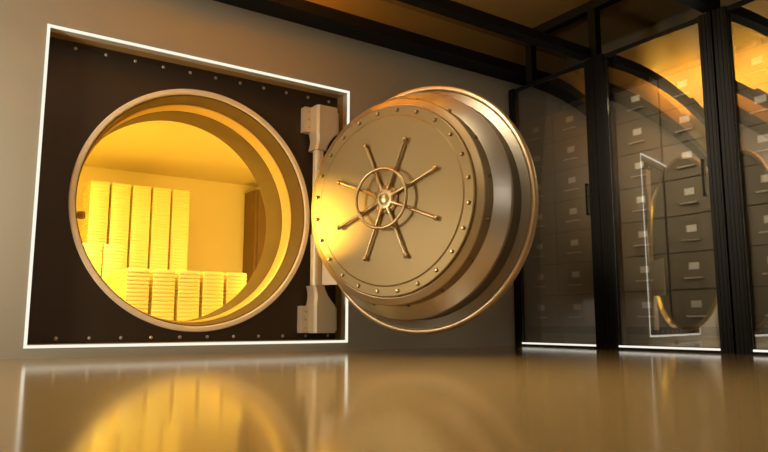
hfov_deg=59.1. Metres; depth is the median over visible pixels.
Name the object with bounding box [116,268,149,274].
bar
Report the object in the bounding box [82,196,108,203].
bar
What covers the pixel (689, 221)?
filing cabinet
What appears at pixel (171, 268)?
bar
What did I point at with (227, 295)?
bar
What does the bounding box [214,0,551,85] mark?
steel beam
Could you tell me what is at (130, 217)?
bar
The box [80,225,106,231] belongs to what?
bar
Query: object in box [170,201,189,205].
bar
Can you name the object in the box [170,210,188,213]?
bar
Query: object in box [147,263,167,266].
bar
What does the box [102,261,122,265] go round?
bar
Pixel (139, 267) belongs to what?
bar
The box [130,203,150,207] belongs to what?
bar
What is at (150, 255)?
bar
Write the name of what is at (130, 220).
bar
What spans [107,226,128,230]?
bar
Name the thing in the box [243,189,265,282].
locker
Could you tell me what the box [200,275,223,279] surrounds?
bar
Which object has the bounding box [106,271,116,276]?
bar
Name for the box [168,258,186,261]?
bar
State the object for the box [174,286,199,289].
bar
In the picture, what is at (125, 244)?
bar
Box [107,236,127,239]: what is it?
bar
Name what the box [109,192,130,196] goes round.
bar
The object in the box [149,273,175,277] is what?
bar
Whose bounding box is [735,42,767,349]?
filing cabinet
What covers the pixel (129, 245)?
bar
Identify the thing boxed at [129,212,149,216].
bar
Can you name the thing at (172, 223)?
bar
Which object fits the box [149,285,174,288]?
bar
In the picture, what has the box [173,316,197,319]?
bar
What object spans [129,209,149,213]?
bar
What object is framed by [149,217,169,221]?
bar
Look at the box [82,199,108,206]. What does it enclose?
bar
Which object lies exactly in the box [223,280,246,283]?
bar
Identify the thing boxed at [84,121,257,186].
ceiling
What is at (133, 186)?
bar
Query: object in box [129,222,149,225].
bar
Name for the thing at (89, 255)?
bar
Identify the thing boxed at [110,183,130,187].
bar
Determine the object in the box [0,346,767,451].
floor
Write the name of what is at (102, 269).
bar
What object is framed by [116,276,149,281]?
bar
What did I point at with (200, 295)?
bar
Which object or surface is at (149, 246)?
bar
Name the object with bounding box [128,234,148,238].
bar
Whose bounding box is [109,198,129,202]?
bar
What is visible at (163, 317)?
bar
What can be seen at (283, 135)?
portal
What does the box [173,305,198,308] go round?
bar
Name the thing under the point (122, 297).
bar
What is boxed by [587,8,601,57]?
steel post
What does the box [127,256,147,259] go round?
bar
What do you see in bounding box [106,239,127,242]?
bar
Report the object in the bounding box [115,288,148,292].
bar
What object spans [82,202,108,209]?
bar
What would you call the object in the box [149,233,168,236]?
bar
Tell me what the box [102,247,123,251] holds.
bar
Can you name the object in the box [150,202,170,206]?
bar
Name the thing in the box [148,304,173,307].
bar
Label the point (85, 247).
bar
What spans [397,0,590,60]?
steel beam
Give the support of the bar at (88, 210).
on the bar at (88, 213)
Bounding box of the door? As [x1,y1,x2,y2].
[310,86,538,333]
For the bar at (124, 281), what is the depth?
9.23 m
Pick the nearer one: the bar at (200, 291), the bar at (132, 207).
the bar at (200, 291)
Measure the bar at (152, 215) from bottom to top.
0.054 m
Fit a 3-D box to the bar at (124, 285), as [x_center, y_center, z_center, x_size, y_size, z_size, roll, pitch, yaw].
[-3.520,0.854,9.451,0.308,0.054,0.618,6,-10,-34]
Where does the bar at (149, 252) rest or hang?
on the bar at (150, 255)
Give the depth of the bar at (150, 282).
9.40 m
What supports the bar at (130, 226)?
on the bar at (130, 229)
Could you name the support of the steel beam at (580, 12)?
attached to the ceiling at (624, 17)
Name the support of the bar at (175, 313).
on the bar at (174, 317)
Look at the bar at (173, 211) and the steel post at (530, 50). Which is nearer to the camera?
the steel post at (530, 50)
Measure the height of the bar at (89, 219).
0.054 m
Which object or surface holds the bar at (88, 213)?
on the bar at (88, 216)
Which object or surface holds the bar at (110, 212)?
on the bar at (110, 215)
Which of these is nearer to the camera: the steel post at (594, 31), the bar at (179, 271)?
the steel post at (594, 31)
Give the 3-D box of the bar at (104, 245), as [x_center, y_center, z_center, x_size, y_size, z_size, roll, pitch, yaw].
[-4.368,0.350,10.774,0.308,0.054,0.618,6,-10,-34]
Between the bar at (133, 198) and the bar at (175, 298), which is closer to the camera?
the bar at (175, 298)
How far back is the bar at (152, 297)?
9.38 m
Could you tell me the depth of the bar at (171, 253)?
11.93 m
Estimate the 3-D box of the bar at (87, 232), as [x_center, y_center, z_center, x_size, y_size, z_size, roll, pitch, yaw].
[-4.920,0.157,11.460,0.308,0.054,0.618,6,-10,-34]
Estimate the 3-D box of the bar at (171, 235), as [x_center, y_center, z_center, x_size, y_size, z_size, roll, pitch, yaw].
[-3.787,0.214,12.235,0.308,0.054,0.618,6,-10,-34]
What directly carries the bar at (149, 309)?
on the bar at (149, 313)
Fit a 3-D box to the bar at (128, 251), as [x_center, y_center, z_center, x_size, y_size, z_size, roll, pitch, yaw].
[-4.353,0.477,11.806,0.308,0.054,0.618,6,-10,-34]
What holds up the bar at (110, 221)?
on the bar at (110, 224)
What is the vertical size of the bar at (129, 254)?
0.054 m
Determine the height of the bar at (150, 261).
0.054 m
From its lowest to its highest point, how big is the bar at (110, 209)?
0.054 m
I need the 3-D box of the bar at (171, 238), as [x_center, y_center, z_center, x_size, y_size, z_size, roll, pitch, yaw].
[-3.787,0.267,12.227,0.308,0.054,0.618,6,-10,-34]
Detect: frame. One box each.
[23,24,349,348]
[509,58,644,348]
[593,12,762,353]
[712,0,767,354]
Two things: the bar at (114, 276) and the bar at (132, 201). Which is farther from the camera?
the bar at (132, 201)
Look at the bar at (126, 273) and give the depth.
9.25 m
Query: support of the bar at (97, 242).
on the bar
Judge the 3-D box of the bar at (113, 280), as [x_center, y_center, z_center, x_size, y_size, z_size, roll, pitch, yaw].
[-3.875,0.822,9.981,0.308,0.054,0.618,6,-10,-34]
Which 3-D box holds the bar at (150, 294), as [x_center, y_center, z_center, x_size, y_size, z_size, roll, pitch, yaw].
[-3.227,0.989,9.634,0.308,0.054,0.618,6,-10,-34]
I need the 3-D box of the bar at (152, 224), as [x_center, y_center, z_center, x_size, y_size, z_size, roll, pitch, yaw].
[-4.070,0.028,12.066,0.308,0.054,0.618,6,-10,-34]
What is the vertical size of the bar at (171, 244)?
0.054 m
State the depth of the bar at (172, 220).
12.02 m
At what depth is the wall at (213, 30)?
7.69 m
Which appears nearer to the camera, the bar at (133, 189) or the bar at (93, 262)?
the bar at (93, 262)
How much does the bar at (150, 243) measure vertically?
0.054 m
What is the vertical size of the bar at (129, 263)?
0.054 m
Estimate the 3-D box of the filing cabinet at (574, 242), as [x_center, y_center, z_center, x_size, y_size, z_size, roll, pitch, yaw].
[2.912,-0.015,9.664,0.698,3.396,0.654,6,-10,-34]
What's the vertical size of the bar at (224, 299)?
0.054 m
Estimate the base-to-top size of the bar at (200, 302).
0.054 m
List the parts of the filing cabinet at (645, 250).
drawer, drawer, drawer, drawer, drawer, drawer, drawer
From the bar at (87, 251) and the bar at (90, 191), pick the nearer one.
the bar at (87, 251)
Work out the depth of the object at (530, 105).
9.87 m
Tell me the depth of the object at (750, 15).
7.55 m
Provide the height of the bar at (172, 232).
0.054 m
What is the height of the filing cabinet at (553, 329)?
3.396 m
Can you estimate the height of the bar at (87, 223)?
0.054 m
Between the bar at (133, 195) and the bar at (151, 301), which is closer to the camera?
the bar at (151, 301)
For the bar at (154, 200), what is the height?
0.054 m
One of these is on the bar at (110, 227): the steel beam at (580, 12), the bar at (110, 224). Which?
the bar at (110, 224)
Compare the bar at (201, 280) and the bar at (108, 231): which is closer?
the bar at (201, 280)
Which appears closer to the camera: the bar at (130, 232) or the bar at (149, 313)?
the bar at (149, 313)
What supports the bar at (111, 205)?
on the bar at (110, 209)
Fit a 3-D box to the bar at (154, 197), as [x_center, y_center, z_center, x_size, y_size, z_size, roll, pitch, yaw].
[-4.070,-0.449,12.134,0.308,0.054,0.618,6,-10,-34]
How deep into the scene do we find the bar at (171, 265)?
11.90 m
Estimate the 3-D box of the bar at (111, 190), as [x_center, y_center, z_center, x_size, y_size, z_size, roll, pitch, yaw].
[-4.636,-0.557,11.758,0.308,0.054,0.618,6,-10,-34]
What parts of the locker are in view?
door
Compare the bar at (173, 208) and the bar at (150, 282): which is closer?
the bar at (150, 282)
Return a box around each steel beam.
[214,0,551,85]
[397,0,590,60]
[533,0,621,33]
[675,0,715,12]
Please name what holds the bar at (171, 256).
on the bar at (171, 259)
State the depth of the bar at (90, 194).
11.32 m
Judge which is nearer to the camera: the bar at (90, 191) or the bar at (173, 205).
the bar at (90, 191)
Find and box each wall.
[0,0,558,358]
[76,166,258,272]
[565,0,740,68]
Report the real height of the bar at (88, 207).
0.054 m
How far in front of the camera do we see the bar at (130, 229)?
11.60 m
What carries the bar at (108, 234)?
on the bar at (108, 237)
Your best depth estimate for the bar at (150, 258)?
11.72 m
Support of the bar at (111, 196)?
on the bar at (111, 199)
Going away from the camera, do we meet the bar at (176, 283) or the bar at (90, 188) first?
the bar at (176, 283)
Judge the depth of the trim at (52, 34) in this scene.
8.05 m
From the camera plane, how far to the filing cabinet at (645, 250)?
8.58 m
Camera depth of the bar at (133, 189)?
11.70 m
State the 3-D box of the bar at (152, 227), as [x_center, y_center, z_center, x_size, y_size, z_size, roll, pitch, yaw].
[-4.070,0.081,12.058,0.308,0.054,0.618,6,-10,-34]
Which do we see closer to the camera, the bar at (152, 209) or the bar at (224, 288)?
the bar at (224, 288)
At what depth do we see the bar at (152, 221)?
11.82 m
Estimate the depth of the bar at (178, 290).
9.59 m
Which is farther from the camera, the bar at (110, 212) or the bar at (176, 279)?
the bar at (110, 212)
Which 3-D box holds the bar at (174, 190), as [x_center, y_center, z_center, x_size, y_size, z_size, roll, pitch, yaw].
[-3.787,-0.580,12.348,0.308,0.054,0.618,6,-10,-34]
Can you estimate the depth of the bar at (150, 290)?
9.39 m
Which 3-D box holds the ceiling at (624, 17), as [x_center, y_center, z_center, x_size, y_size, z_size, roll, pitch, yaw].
[2.138,-4.020,3.772,10.700,0.200,12.208,6,-10,-34]
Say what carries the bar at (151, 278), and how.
on the bar at (150, 282)
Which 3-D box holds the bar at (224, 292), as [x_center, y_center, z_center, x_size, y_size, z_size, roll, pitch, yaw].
[-2.348,1.021,10.237,0.308,0.054,0.618,6,-10,-34]
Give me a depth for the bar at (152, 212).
11.84 m
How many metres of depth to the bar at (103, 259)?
10.49 m
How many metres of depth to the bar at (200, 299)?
9.78 m
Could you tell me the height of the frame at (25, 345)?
3.250 m
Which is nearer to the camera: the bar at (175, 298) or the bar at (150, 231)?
the bar at (175, 298)
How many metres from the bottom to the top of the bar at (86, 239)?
0.054 m
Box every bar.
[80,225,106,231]
[80,228,106,234]
[81,212,107,219]
[81,215,107,222]
[81,218,107,225]
[81,222,107,228]
[81,231,106,237]
[81,234,106,239]
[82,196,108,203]
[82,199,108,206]
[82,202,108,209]
[82,206,108,210]
[82,238,106,242]
[83,180,109,188]
[83,183,109,191]
[83,187,109,194]
[83,190,109,197]
[83,193,108,200]
[83,243,102,246]
[84,241,105,244]
[84,246,102,250]
[85,209,107,213]
[86,250,101,253]
[87,253,101,257]
[89,257,101,260]
[91,261,101,264]
[101,258,123,261]
[101,265,122,268]
[101,268,121,271]
[102,244,123,248]
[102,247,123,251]
[102,251,123,254]
[102,254,123,258]
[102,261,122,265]
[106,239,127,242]
[106,242,127,246]
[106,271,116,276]
[106,275,115,280]
[106,279,115,283]
[107,220,128,224]
[107,223,128,227]
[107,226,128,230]
[107,230,128,233]
[107,233,127,236]
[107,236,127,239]
[108,204,129,208]
[108,208,129,211]
[108,211,129,214]
[108,214,128,217]
[108,217,128,220]
[109,189,130,193]
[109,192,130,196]
[109,195,129,199]
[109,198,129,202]
[109,201,129,205]
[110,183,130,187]
[110,186,130,190]
[115,280,148,285]
[115,284,148,289]
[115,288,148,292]
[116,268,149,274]
[116,272,149,277]
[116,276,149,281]
[116,292,148,296]
[121,296,148,299]
[124,300,147,303]
[126,262,147,265]
[127,247,147,250]
[127,250,147,253]
[127,253,147,256]
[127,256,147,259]
[127,259,147,262]
[127,266,146,268]
[128,228,148,231]
[128,231,148,234]
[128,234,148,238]
[128,237,148,241]
[128,240,148,244]
[128,244,148,247]
[129,206,149,210]
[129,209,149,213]
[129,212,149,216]
[129,216,149,219]
[129,219,149,222]
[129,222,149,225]
[129,225,148,228]
[130,191,150,195]
[130,194,150,198]
[130,197,150,201]
[130,200,150,204]
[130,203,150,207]
[130,304,147,307]
[131,185,150,189]
[131,188,150,192]
[136,308,147,311]
[147,257,167,260]
[147,260,167,263]
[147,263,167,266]
[147,266,167,269]
[147,312,173,315]
[148,239,168,242]
[148,242,168,245]
[148,245,168,248]
[148,248,167,251]
[148,251,167,254]
[148,254,167,257]
[148,289,174,292]
[148,293,174,296]
[148,296,174,300]
[148,300,173,304]
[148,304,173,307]
[148,308,173,311]
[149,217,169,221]
[149,220,169,224]
[149,223,169,227]
[149,226,168,230]
[149,230,168,233]
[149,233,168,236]
[149,236,168,239]
[149,269,175,273]
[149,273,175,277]
[149,277,174,281]
[149,281,174,284]
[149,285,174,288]
[150,199,170,203]
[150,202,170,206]
[150,205,169,209]
[150,208,169,212]
[150,211,169,215]
[150,214,169,218]
[151,187,170,191]
[151,190,170,194]
[151,193,170,197]
[151,196,170,200]
[155,316,173,319]
[167,261,186,264]
[167,264,186,267]
[167,267,186,270]
[168,240,187,243]
[168,243,187,246]
[168,246,187,249]
[168,249,187,252]
[168,252,187,255]
[168,255,187,258]
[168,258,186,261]
[169,219,188,222]
[169,222,188,225]
[169,225,188,228]
[169,228,188,231]
[169,231,187,234]
[169,234,187,237]
[169,237,187,240]
[170,195,189,199]
[170,198,189,202]
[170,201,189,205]
[170,204,189,208]
[170,207,188,211]
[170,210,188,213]
[170,213,188,216]
[170,216,188,219]
[171,189,189,193]
[171,192,189,196]
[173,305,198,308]
[173,308,198,312]
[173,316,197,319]
[174,282,199,285]
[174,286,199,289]
[174,289,199,293]
[174,293,198,296]
[174,297,198,300]
[174,301,198,304]
[174,312,198,315]
[175,270,199,274]
[175,274,199,278]
[175,278,199,281]
[199,279,223,282]
[199,283,223,286]
[199,286,222,290]
[199,290,222,293]
[199,294,222,297]
[199,298,222,301]
[199,301,222,304]
[199,305,221,308]
[199,309,216,312]
[200,271,223,275]
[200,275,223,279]
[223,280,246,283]
[223,283,245,287]
[223,287,242,290]
[223,291,239,294]
[223,294,235,297]
[223,298,232,301]
[224,272,246,276]
[224,276,246,279]
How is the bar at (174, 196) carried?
on the bar at (174, 199)
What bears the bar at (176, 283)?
on the bar at (176, 287)
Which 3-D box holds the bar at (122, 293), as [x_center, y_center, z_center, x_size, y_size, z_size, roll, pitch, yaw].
[-3.520,0.960,9.436,0.308,0.054,0.618,6,-10,-34]
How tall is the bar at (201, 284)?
0.054 m
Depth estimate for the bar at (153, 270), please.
9.43 m
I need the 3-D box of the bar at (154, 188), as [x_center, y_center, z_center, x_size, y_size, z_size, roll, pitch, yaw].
[-4.070,-0.608,12.157,0.308,0.054,0.618,6,-10,-34]
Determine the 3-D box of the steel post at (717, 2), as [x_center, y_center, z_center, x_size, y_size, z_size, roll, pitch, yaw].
[3.852,-2.840,7.962,0.120,0.687,0.120,6,-10,-34]
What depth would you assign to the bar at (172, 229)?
11.99 m
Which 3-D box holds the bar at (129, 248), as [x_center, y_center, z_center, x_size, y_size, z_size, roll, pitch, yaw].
[-4.353,0.424,11.813,0.308,0.054,0.618,6,-10,-34]
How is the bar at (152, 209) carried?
on the bar at (152, 212)
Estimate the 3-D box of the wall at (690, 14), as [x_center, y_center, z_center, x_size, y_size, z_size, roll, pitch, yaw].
[6.529,-1.161,6.271,0.200,4.750,12.008,6,-10,-34]
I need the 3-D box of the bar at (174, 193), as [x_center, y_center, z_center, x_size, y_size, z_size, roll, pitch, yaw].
[-3.787,-0.527,12.341,0.308,0.054,0.618,6,-10,-34]
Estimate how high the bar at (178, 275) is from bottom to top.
0.054 m
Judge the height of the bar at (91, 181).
0.054 m
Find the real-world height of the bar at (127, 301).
0.054 m
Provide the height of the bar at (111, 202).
0.054 m
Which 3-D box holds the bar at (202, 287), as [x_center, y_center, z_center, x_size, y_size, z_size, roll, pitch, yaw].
[-2.641,0.940,10.046,0.308,0.054,0.618,6,-10,-34]
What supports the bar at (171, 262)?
on the bar at (171, 265)
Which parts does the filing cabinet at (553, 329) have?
drawer, drawer, drawer, drawer, drawer, drawer, drawer, frame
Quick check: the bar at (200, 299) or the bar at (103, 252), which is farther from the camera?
the bar at (103, 252)
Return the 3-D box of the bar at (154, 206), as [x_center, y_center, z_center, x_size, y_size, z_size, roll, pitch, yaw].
[-4.070,-0.290,12.111,0.308,0.054,0.618,6,-10,-34]
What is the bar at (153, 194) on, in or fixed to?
on the bar at (154, 197)
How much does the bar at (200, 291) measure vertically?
0.054 m
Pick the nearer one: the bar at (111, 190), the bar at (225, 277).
the bar at (225, 277)
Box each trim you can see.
[27,31,342,344]
[307,0,565,73]
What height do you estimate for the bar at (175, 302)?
0.054 m
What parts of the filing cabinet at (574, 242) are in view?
drawer, drawer, drawer, drawer, frame, drawer, drawer, drawer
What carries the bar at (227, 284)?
on the bar at (224, 288)
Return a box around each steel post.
[525,43,536,83]
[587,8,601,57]
[706,0,720,12]
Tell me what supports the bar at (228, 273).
on the bar at (225, 277)
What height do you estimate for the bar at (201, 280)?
0.054 m
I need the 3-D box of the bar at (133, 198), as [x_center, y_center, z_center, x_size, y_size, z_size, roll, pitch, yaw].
[-4.353,-0.424,11.935,0.308,0.054,0.618,6,-10,-34]
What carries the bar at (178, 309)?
on the bar at (175, 313)
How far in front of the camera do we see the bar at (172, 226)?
12.00 m
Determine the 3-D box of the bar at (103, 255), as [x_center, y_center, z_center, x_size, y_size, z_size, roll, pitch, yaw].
[-4.368,0.509,10.751,0.308,0.054,0.618,6,-10,-34]
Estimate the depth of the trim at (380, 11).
9.91 m
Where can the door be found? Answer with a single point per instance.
(424, 207)
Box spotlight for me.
[76,211,85,218]
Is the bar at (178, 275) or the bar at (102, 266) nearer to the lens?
the bar at (178, 275)
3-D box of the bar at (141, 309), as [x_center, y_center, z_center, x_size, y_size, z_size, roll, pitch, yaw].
[-3.520,1.172,9.406,0.308,0.054,0.618,6,-10,-34]
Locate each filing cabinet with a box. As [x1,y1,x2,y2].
[531,113,563,343]
[552,102,626,345]
[615,78,677,346]
[658,64,719,347]
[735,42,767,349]
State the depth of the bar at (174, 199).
12.07 m
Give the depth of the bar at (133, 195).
11.69 m
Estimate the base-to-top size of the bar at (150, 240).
0.054 m
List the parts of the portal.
mounting plate, mounting plate, mounting plate, mounting plate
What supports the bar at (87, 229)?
on the bar at (87, 232)
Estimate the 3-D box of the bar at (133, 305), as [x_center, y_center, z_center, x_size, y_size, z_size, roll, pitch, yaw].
[-3.520,1.119,9.413,0.308,0.054,0.618,6,-10,-34]
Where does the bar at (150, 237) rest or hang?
on the bar at (150, 240)
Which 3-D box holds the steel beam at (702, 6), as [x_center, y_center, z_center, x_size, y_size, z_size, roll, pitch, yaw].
[0.102,-2.928,5.398,8.930,0.130,0.160,6,-10,-34]
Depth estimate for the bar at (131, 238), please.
11.58 m
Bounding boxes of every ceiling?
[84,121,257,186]
[382,0,690,58]
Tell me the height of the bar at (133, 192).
0.054 m
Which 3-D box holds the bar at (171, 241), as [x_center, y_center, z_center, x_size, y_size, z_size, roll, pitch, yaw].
[-3.787,0.320,12.219,0.308,0.054,0.618,6,-10,-34]
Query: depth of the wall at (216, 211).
13.47 m
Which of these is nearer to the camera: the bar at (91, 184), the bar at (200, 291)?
the bar at (200, 291)
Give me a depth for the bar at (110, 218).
11.43 m
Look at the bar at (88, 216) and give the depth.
11.26 m
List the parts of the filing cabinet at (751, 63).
drawer, drawer, drawer, drawer, handle, drawer, handle, drawer, drawer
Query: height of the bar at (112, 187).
0.054 m
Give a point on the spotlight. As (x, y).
(80, 214)
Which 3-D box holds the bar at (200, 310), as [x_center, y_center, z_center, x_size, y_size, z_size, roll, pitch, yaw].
[-2.641,1.257,10.001,0.308,0.054,0.618,6,-10,-34]
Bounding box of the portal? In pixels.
[27,37,338,343]
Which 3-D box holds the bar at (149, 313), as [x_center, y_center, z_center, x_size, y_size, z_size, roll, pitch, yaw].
[-3.227,1.253,9.596,0.308,0.054,0.618,6,-10,-34]
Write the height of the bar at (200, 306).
0.054 m
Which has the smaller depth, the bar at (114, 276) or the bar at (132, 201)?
the bar at (114, 276)
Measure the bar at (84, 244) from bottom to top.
0.054 m
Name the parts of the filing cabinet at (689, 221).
drawer, handle, drawer, drawer, handle, drawer, handle, drawer, handle, drawer, handle, drawer, handle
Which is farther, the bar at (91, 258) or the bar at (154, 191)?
the bar at (154, 191)
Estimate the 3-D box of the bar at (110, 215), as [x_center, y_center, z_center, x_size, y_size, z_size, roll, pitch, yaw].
[-4.636,-0.133,11.698,0.308,0.054,0.618,6,-10,-34]
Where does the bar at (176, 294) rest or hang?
on the bar at (175, 298)
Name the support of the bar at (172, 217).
on the bar at (172, 220)
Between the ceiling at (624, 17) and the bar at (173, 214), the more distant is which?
the bar at (173, 214)
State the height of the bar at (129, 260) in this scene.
0.054 m
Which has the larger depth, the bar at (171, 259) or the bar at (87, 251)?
the bar at (171, 259)
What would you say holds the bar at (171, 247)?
on the bar at (171, 250)
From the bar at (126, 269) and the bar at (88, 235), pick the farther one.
the bar at (88, 235)
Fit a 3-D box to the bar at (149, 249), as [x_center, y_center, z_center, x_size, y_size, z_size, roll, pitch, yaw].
[-4.070,0.451,12.005,0.308,0.054,0.618,6,-10,-34]
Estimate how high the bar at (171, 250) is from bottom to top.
0.054 m
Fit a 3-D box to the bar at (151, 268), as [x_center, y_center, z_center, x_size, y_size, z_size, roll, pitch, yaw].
[-4.070,0.769,11.959,0.308,0.054,0.618,6,-10,-34]
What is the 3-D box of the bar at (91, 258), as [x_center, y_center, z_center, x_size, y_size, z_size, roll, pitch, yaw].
[-4.632,0.536,10.564,0.308,0.054,0.618,6,-10,-34]

